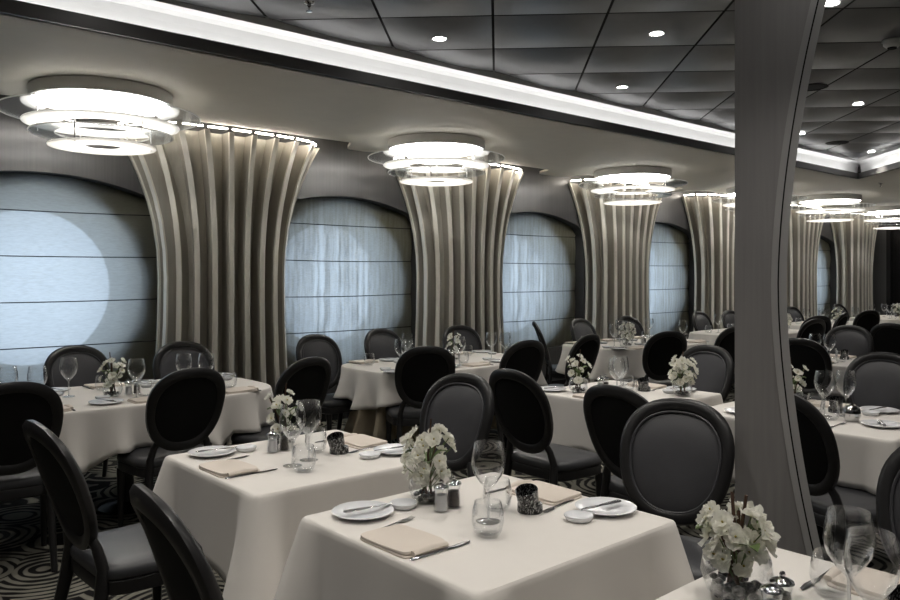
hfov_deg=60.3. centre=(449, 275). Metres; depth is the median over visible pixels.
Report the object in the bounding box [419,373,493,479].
dining chair
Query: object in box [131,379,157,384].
bread plate
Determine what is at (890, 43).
smoke detector
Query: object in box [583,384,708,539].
dining chair
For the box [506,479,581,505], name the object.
folded napkin
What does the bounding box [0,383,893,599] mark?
floor
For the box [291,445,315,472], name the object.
water tumbler
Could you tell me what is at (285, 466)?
wine glass
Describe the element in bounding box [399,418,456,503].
flower vase
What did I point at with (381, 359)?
bread plate
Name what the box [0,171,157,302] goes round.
window
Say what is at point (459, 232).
curtain
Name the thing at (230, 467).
folded napkin
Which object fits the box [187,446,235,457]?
bread plate
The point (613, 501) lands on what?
butter knife
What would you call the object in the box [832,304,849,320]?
dining chair
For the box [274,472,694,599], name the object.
tablecloth
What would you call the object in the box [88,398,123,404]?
bread plate
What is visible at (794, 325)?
tablecloth
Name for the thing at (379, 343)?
dining chair
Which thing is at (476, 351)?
bread plate
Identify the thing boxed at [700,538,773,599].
glass bowl
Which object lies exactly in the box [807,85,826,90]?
grille
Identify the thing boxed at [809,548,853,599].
water tumbler
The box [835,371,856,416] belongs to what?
wine glass
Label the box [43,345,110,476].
dining chair
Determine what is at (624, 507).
bread plate
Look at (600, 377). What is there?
salt shaker
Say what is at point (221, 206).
curtain
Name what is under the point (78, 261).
blind
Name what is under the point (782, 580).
pepper shaker
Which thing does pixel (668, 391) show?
butter dish
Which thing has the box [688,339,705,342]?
folded napkin
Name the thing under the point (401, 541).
folded napkin
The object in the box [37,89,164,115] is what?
diffuser
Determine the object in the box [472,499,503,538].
water tumbler
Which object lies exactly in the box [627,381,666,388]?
folded napkin
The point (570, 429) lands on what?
tablecloth
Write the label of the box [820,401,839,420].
water tumbler
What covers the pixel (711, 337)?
tablecloth
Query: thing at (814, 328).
dining chair
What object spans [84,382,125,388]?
folded napkin
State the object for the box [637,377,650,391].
tealight holder
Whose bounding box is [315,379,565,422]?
baseboard
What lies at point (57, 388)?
bread plate
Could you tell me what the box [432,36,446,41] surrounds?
recessed light
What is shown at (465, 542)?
table knife
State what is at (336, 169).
wall
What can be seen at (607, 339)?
folded napkin
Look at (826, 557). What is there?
dining table
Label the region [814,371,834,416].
wine glass
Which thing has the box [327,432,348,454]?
tealight holder
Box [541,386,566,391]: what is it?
bread plate
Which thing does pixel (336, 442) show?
cup
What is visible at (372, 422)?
undercloth
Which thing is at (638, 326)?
dining chair
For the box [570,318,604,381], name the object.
dining chair
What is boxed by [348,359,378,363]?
folded napkin
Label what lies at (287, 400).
flower vase
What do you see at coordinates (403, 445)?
butter knife
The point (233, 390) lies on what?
folded napkin
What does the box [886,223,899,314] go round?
door
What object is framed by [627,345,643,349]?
folded napkin
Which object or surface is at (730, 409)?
bread plate
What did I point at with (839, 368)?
tablecloth
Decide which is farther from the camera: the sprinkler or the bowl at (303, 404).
the sprinkler
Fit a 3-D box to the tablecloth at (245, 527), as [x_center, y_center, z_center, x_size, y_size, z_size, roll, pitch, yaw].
[-0.627,0.989,3.292,1.156,0.443,1.110,0,0,-41]
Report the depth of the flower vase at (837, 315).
12.79 m
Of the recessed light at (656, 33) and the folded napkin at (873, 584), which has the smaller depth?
the folded napkin at (873, 584)
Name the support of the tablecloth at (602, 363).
on the dining table
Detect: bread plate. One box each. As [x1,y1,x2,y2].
[51,387,70,391]
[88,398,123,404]
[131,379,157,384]
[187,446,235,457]
[220,373,233,376]
[331,501,393,520]
[373,443,415,455]
[378,358,398,361]
[383,369,394,373]
[472,350,490,352]
[488,359,500,362]
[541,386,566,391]
[575,497,636,515]
[610,347,627,349]
[666,386,696,391]
[724,407,734,413]
[860,406,899,413]
[860,419,899,428]
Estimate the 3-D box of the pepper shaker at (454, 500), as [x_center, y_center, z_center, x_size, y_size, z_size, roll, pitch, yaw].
[0.012,0.716,2.574,0.052,0.106,0.052,0,0,-41]
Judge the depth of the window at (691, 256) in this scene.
12.96 m
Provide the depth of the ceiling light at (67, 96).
5.32 m
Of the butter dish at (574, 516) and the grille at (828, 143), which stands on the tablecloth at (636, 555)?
the butter dish at (574, 516)
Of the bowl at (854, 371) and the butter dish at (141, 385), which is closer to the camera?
the bowl at (854, 371)
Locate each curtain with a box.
[118,122,319,445]
[397,156,523,353]
[568,179,661,382]
[682,194,734,330]
[787,205,826,319]
[829,214,878,316]
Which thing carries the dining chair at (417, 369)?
on the floor
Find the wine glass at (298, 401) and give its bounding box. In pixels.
[296,401,321,461]
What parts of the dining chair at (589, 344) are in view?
seat, frame, panel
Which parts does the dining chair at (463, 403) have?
backrest, leg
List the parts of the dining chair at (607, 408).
leg, panel, frame, seat, seat frame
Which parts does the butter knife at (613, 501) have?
blade, handle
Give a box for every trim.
[0,0,857,178]
[858,161,899,178]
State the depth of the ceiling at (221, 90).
6.34 m
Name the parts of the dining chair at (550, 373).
frame, leg, leg, seat, seat frame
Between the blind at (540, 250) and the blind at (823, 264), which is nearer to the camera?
the blind at (540, 250)
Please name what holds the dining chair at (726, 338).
on the floor
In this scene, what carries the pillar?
on the floor
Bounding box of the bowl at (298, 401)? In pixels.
[296,401,321,436]
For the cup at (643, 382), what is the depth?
5.14 m
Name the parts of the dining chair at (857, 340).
backrest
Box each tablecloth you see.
[59,377,274,472]
[153,430,449,599]
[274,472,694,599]
[333,352,547,409]
[545,380,722,453]
[555,337,706,380]
[655,547,866,599]
[688,328,798,344]
[711,401,899,494]
[788,320,852,329]
[820,357,854,395]
[849,315,899,323]
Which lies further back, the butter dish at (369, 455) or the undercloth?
the undercloth
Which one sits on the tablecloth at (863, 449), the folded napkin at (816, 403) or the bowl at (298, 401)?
the folded napkin at (816, 403)
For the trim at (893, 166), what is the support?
attached to the ceiling at (221, 90)
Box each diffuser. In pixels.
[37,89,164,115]
[391,143,481,156]
[596,174,668,182]
[800,199,859,203]
[868,210,899,213]
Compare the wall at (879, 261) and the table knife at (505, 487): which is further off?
the wall at (879, 261)
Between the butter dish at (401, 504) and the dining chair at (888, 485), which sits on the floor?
the dining chair at (888, 485)
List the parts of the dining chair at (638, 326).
frame, backrest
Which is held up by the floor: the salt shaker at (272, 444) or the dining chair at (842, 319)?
the dining chair at (842, 319)
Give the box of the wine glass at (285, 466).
[279,404,305,467]
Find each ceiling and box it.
[0,13,899,215]
[175,0,899,171]
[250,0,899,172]
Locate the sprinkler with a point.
(309, 3)
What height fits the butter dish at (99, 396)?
0.020 m
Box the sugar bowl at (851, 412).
[842,403,860,421]
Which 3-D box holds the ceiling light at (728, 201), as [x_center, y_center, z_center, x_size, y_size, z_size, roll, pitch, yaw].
[4.686,-1.124,11.757,1.352,0.410,1.352,0,0,-36]
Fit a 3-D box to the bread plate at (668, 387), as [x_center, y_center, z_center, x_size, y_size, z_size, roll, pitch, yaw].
[1.546,0.759,5.187,0.200,0.020,0.200,0,0,-41]
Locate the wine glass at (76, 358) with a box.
[59,358,77,397]
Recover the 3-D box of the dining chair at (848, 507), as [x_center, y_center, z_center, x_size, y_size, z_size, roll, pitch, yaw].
[1.765,1.022,3.635,0.592,1.005,0.490,0,0,-19]
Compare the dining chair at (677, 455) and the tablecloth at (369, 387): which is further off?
the tablecloth at (369, 387)
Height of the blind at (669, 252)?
1.830 m
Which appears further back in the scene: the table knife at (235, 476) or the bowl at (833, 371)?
the bowl at (833, 371)
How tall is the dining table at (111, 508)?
0.743 m
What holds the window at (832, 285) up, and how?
in the wall at (336, 169)
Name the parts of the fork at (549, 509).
handle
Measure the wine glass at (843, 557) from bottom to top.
0.248 m
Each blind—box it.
[0,173,156,383]
[285,198,411,366]
[503,213,575,350]
[649,223,688,334]
[817,239,829,318]
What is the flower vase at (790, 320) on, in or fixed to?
on the tablecloth at (711, 337)
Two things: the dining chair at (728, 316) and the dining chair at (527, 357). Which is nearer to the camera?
the dining chair at (527, 357)
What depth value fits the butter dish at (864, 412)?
4.26 m
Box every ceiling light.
[0,75,200,155]
[368,133,504,186]
[579,166,687,205]
[712,187,807,215]
[791,194,875,221]
[855,205,899,228]
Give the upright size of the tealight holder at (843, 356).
0.092 m
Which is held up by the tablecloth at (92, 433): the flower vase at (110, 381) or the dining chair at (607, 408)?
the flower vase at (110, 381)
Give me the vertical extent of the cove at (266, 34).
0.270 m
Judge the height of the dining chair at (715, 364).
1.005 m
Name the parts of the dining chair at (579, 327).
frame, backrest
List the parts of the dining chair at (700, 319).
backrest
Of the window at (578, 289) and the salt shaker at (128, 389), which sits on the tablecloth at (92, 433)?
the salt shaker at (128, 389)
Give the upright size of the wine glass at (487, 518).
0.248 m
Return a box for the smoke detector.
[881,37,899,49]
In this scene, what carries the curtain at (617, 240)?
on the floor
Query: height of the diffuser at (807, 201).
0.042 m
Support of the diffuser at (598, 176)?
attached to the ceiling light at (628, 174)
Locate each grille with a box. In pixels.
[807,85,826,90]
[827,142,846,144]
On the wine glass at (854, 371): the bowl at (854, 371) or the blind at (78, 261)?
the bowl at (854, 371)
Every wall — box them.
[0,95,863,393]
[864,213,899,314]
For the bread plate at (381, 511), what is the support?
on the tablecloth at (636, 555)
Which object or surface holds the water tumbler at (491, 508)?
on the tablecloth at (636, 555)
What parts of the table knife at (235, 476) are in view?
handle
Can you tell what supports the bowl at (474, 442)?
on the wine glass at (487, 518)
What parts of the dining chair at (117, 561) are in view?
panel, frame, leg, leg, seat frame, seat, leg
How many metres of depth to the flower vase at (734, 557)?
1.82 m
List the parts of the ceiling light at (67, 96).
rod, rod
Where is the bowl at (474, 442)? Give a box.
[471,442,504,489]
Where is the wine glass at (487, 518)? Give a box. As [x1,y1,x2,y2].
[471,442,504,524]
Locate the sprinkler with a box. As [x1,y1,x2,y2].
[304,0,314,12]
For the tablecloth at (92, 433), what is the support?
on the dining table at (111, 508)
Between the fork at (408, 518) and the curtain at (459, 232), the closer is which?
the fork at (408, 518)
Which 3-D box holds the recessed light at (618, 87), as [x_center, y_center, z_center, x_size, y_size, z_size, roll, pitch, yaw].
[1.456,-1.593,6.549,0.104,0.006,0.104,0,0,-41]
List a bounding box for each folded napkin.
[63,404,73,411]
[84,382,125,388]
[127,396,147,403]
[199,459,259,477]
[225,385,258,393]
[344,433,387,448]
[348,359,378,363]
[360,524,448,558]
[455,351,473,354]
[461,361,490,366]
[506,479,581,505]
[572,393,584,398]
[600,338,617,341]
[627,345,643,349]
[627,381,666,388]
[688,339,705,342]
[808,399,854,407]
[823,563,899,599]
[829,353,856,357]
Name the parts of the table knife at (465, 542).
handle, blade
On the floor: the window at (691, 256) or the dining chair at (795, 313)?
the dining chair at (795, 313)
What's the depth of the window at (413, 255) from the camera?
9.02 m
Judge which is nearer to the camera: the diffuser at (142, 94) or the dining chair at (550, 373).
the diffuser at (142, 94)
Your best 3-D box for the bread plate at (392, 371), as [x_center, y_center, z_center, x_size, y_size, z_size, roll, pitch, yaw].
[-0.432,0.759,6.147,0.200,0.020,0.200,0,0,-41]
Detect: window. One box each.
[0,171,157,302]
[297,196,416,347]
[504,212,582,351]
[655,222,693,334]
[820,235,835,319]
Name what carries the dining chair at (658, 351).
on the floor
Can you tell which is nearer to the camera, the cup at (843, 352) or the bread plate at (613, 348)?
the cup at (843, 352)
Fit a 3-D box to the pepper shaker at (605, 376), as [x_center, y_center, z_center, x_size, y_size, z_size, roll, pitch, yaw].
[1.049,0.716,5.228,0.052,0.106,0.052,0,0,-41]
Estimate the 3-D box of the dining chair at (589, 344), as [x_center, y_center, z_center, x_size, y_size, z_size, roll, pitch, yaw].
[1.068,1.022,7.141,0.592,1.005,0.490,0,0,42]
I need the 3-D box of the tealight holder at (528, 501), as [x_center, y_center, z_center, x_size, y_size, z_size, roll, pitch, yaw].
[0.256,0.723,2.517,0.083,0.092,0.107,0,0,28]
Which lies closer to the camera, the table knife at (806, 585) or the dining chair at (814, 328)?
the table knife at (806, 585)
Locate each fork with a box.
[348,445,378,452]
[381,516,414,527]
[543,499,573,512]
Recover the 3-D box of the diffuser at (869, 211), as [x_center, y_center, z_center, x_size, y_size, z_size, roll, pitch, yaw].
[8.605,-1.234,15.024,0.911,0.042,0.911,0,0,28]
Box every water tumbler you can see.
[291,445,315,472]
[305,428,326,452]
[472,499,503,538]
[483,477,511,512]
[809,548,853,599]
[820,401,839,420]
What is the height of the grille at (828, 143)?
0.003 m
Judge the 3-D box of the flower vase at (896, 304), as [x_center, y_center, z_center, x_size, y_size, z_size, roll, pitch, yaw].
[8.419,0.626,14.598,0.191,0.283,0.203,0,0,40]
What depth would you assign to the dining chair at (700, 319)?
11.46 m
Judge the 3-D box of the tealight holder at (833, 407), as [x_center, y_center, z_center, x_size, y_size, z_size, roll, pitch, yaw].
[2.171,0.723,4.359,0.083,0.092,0.107,0,0,28]
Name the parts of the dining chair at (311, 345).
frame, backrest, leg, seat, seat frame, leg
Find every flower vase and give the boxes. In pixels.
[97,352,126,396]
[264,383,303,447]
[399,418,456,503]
[445,329,462,360]
[565,350,591,392]
[618,320,635,345]
[667,352,698,396]
[695,492,780,599]
[787,313,792,330]
[790,357,808,396]
[831,305,842,321]
[891,303,899,316]
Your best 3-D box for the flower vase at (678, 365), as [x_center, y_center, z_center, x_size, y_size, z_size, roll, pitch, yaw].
[1.492,0.626,4.960,0.191,0.283,0.203,0,0,21]
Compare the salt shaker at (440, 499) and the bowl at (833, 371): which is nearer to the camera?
the salt shaker at (440, 499)
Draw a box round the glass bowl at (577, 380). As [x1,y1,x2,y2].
[569,377,587,392]
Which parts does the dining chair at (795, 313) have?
backrest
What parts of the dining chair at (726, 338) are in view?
panel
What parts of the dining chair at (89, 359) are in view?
frame, backrest, leg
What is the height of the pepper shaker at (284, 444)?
0.106 m
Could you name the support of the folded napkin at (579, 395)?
on the tablecloth at (570, 429)
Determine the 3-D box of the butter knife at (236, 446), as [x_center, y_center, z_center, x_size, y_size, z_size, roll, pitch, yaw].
[-1.003,0.746,3.338,0.180,0.008,0.021,0,0,-33]
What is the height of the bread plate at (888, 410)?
0.020 m
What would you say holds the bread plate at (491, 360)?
on the tablecloth at (369, 387)
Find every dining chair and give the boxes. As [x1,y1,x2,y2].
[0,381,63,571]
[22,420,202,599]
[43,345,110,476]
[116,367,225,527]
[129,483,223,599]
[153,341,226,445]
[231,356,330,444]
[296,334,356,430]
[364,328,403,440]
[385,346,454,475]
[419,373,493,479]
[442,325,481,351]
[489,368,602,496]
[494,340,544,463]
[532,321,564,384]
[548,334,599,386]
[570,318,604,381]
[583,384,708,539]
[617,316,669,379]
[620,398,734,579]
[621,331,686,386]
[676,345,733,484]
[692,311,713,330]
[714,326,734,382]
[722,310,734,328]
[787,306,804,321]
[789,338,845,402]
[794,394,878,563]
[796,319,825,343]
[800,316,831,345]
[823,312,848,346]
[824,325,873,356]
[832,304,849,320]
[843,352,899,411]
[853,310,879,331]
[870,323,899,353]
[876,447,899,575]
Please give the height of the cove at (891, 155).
0.270 m
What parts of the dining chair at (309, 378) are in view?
seat, frame, panel, leg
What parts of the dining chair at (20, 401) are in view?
seat, seat frame, panel, frame, leg, leg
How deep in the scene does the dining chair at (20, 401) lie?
3.93 m
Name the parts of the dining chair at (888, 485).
leg, backrest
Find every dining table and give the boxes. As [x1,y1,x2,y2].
[98,472,134,514]
[816,525,850,560]
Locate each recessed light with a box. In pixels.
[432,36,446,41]
[616,86,628,88]
[649,31,664,36]
[825,0,840,7]
[852,103,863,105]
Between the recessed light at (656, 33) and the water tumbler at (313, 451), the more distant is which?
the recessed light at (656, 33)
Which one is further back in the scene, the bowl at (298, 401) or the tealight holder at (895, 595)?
the bowl at (298, 401)
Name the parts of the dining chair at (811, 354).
panel, frame, seat, leg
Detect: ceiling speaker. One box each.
[807,83,828,90]
[825,141,848,144]
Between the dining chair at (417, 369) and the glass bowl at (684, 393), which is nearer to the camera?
the glass bowl at (684, 393)
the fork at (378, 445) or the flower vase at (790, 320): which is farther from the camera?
the flower vase at (790, 320)
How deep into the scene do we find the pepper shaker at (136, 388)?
5.04 m
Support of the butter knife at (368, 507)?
on the bread plate at (381, 511)
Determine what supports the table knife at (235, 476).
on the tablecloth at (245, 527)
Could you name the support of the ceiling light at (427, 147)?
hanging from the ceiling at (221, 90)
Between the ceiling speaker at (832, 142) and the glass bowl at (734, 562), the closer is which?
the glass bowl at (734, 562)
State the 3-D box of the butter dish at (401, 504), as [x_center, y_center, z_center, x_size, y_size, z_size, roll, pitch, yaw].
[-0.155,0.759,2.567,0.092,0.020,0.092,0,0,-41]
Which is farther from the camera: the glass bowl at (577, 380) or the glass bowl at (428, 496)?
the glass bowl at (577, 380)
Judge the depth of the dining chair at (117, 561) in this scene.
2.81 m
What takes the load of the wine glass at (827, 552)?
on the tablecloth at (796, 566)
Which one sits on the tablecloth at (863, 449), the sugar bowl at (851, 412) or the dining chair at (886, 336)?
the sugar bowl at (851, 412)
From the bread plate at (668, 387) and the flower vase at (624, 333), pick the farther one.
the flower vase at (624, 333)
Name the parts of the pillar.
edge trim, edge trim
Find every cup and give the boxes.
[327,432,344,450]
[515,483,538,508]
[637,377,648,388]
[840,349,848,357]
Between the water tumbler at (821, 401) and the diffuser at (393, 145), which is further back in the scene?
the diffuser at (393, 145)
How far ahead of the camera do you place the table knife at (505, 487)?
2.76 m
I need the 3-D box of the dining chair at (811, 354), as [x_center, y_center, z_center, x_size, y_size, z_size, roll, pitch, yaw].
[3.129,1.022,6.683,0.592,1.005,0.490,0,0,-41]
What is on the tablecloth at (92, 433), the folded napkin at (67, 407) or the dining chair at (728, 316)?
the folded napkin at (67, 407)
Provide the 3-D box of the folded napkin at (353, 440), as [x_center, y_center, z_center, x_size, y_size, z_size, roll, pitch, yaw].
[-0.418,0.755,3.567,0.170,0.028,0.247,0,0,-41]
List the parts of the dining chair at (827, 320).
panel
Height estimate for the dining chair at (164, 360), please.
1.005 m
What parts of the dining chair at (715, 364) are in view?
backrest, frame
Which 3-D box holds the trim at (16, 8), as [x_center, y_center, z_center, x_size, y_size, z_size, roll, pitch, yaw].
[-0.586,-1.367,5.363,16.234,0.075,0.050,0,0,-40]
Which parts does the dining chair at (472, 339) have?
backrest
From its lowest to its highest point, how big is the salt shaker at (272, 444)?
0.106 m
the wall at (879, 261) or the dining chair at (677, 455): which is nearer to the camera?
the dining chair at (677, 455)
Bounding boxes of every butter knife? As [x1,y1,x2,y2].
[195,446,236,452]
[343,502,392,512]
[374,445,403,450]
[581,500,620,509]
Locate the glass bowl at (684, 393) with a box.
[672,381,691,396]
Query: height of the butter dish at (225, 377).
0.020 m
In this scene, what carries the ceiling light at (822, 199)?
hanging from the ceiling at (221, 90)
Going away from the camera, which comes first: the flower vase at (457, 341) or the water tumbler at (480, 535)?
the water tumbler at (480, 535)
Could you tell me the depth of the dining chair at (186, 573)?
1.82 m
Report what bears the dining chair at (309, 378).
on the floor
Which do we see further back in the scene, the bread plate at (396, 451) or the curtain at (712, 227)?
the curtain at (712, 227)
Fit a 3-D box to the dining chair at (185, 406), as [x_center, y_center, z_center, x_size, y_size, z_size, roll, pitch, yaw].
[-1.639,1.022,4.587,0.490,1.005,0.592,0,0,-43]
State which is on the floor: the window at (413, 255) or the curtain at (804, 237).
the curtain at (804, 237)
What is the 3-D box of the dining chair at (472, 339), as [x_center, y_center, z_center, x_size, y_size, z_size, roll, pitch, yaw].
[0.222,1.022,7.974,0.490,1.005,0.592,0,0,-29]
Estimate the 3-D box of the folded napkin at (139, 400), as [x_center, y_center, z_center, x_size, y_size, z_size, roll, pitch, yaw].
[-1.848,0.755,4.787,0.247,0.028,0.170,0,0,-41]
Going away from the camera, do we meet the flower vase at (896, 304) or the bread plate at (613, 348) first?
the bread plate at (613, 348)
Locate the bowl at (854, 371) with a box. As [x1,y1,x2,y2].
[835,371,856,395]
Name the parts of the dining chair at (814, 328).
panel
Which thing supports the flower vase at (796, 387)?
on the tablecloth at (863, 449)
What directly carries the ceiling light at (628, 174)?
hanging from the ceiling at (221, 90)
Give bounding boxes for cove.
[18,0,858,172]
[858,144,899,171]
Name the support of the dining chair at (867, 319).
on the floor
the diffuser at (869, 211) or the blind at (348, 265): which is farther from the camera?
the diffuser at (869, 211)
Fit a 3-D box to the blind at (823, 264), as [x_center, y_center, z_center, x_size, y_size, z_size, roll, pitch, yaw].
[7.444,0.069,16.035,1.970,1.826,0.023,0,0,-41]
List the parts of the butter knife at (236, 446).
handle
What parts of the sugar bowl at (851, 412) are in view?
lid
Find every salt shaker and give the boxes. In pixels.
[124,379,132,394]
[267,428,278,452]
[433,479,448,511]
[597,375,603,384]
[759,578,784,599]
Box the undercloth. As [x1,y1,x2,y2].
[343,407,496,441]
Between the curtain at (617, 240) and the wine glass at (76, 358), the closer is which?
the wine glass at (76, 358)
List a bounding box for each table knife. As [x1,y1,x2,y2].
[225,468,277,478]
[409,540,469,560]
[485,487,506,493]
[800,570,827,589]
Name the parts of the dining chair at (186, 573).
panel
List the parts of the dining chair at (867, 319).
panel, frame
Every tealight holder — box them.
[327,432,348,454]
[515,483,542,514]
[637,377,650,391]
[828,396,842,412]
[839,349,849,359]
[886,584,899,599]
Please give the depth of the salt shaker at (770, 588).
1.69 m
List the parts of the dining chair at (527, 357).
leg, frame, panel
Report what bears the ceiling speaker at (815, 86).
attached to the ceiling at (709, 88)
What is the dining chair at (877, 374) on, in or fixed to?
on the floor
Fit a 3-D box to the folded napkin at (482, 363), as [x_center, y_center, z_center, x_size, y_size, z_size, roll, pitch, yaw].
[0.222,0.755,6.659,0.247,0.028,0.170,0,0,-41]
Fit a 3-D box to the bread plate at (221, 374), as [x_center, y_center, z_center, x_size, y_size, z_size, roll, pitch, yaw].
[-1.750,0.759,5.902,0.200,0.020,0.200,0,0,-41]
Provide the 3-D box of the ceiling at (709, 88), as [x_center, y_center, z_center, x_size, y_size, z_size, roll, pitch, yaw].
[0.245,-1.608,4.469,11.297,0.024,16.247,0,0,4]
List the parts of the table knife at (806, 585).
blade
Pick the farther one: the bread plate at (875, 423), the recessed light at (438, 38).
the recessed light at (438, 38)
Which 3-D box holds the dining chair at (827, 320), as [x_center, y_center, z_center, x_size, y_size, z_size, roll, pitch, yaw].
[4.796,1.022,10.443,0.490,1.005,0.592,0,0,-12]
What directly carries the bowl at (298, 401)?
on the wine glass at (298, 401)
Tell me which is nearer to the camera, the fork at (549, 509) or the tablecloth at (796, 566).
the tablecloth at (796, 566)
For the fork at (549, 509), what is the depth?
2.55 m
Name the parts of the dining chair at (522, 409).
leg, panel, frame, leg, seat frame, seat, leg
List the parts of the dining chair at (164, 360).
frame, backrest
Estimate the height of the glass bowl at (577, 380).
0.098 m
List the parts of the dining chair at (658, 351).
seat, frame, panel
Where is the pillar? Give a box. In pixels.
[735,0,826,559]
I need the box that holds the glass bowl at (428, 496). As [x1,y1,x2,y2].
[409,475,443,503]
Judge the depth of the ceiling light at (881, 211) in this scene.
14.89 m
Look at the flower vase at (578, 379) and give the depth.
5.09 m
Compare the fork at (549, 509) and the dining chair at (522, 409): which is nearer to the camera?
the fork at (549, 509)
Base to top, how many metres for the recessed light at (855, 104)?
0.006 m
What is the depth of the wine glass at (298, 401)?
3.23 m
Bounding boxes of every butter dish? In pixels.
[95,395,110,398]
[140,384,154,387]
[223,376,232,379]
[235,444,256,451]
[359,451,380,459]
[389,498,416,510]
[564,510,592,523]
[662,389,676,393]
[861,410,879,415]
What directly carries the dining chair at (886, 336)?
on the floor
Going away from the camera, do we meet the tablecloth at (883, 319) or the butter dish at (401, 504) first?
the butter dish at (401, 504)
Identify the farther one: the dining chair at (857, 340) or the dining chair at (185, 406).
the dining chair at (857, 340)
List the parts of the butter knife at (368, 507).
handle, blade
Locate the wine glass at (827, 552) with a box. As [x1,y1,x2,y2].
[822,507,876,577]
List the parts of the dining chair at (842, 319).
frame, panel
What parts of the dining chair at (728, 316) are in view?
backrest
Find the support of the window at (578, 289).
in the wall at (336, 169)
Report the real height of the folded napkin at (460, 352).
0.028 m
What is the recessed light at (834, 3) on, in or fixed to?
in the ceiling at (709, 88)
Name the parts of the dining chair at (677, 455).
backrest, seat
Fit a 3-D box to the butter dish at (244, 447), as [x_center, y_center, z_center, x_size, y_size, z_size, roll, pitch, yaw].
[-0.897,0.759,3.406,0.092,0.020,0.092,0,0,-41]
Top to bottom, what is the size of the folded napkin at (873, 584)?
0.028 m
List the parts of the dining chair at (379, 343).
frame, backrest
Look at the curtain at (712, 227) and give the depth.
12.74 m
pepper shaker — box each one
[133,378,140,392]
[278,427,289,449]
[446,476,460,507]
[602,374,608,383]
[772,571,794,599]
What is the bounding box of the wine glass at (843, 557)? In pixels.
[842,526,899,599]
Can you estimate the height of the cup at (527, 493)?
0.073 m
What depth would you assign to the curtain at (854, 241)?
16.49 m
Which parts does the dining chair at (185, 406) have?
leg, seat frame, leg, seat, frame, panel, leg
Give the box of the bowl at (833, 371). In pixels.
[814,371,834,395]
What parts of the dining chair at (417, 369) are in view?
leg, leg, seat frame, seat, frame, panel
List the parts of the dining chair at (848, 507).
panel, frame, leg, leg, seat, seat frame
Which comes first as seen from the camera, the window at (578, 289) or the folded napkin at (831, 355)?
the folded napkin at (831, 355)
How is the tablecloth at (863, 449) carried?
on the dining table at (826, 557)
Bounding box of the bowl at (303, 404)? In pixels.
[279,404,305,440]
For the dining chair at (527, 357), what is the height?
1.005 m

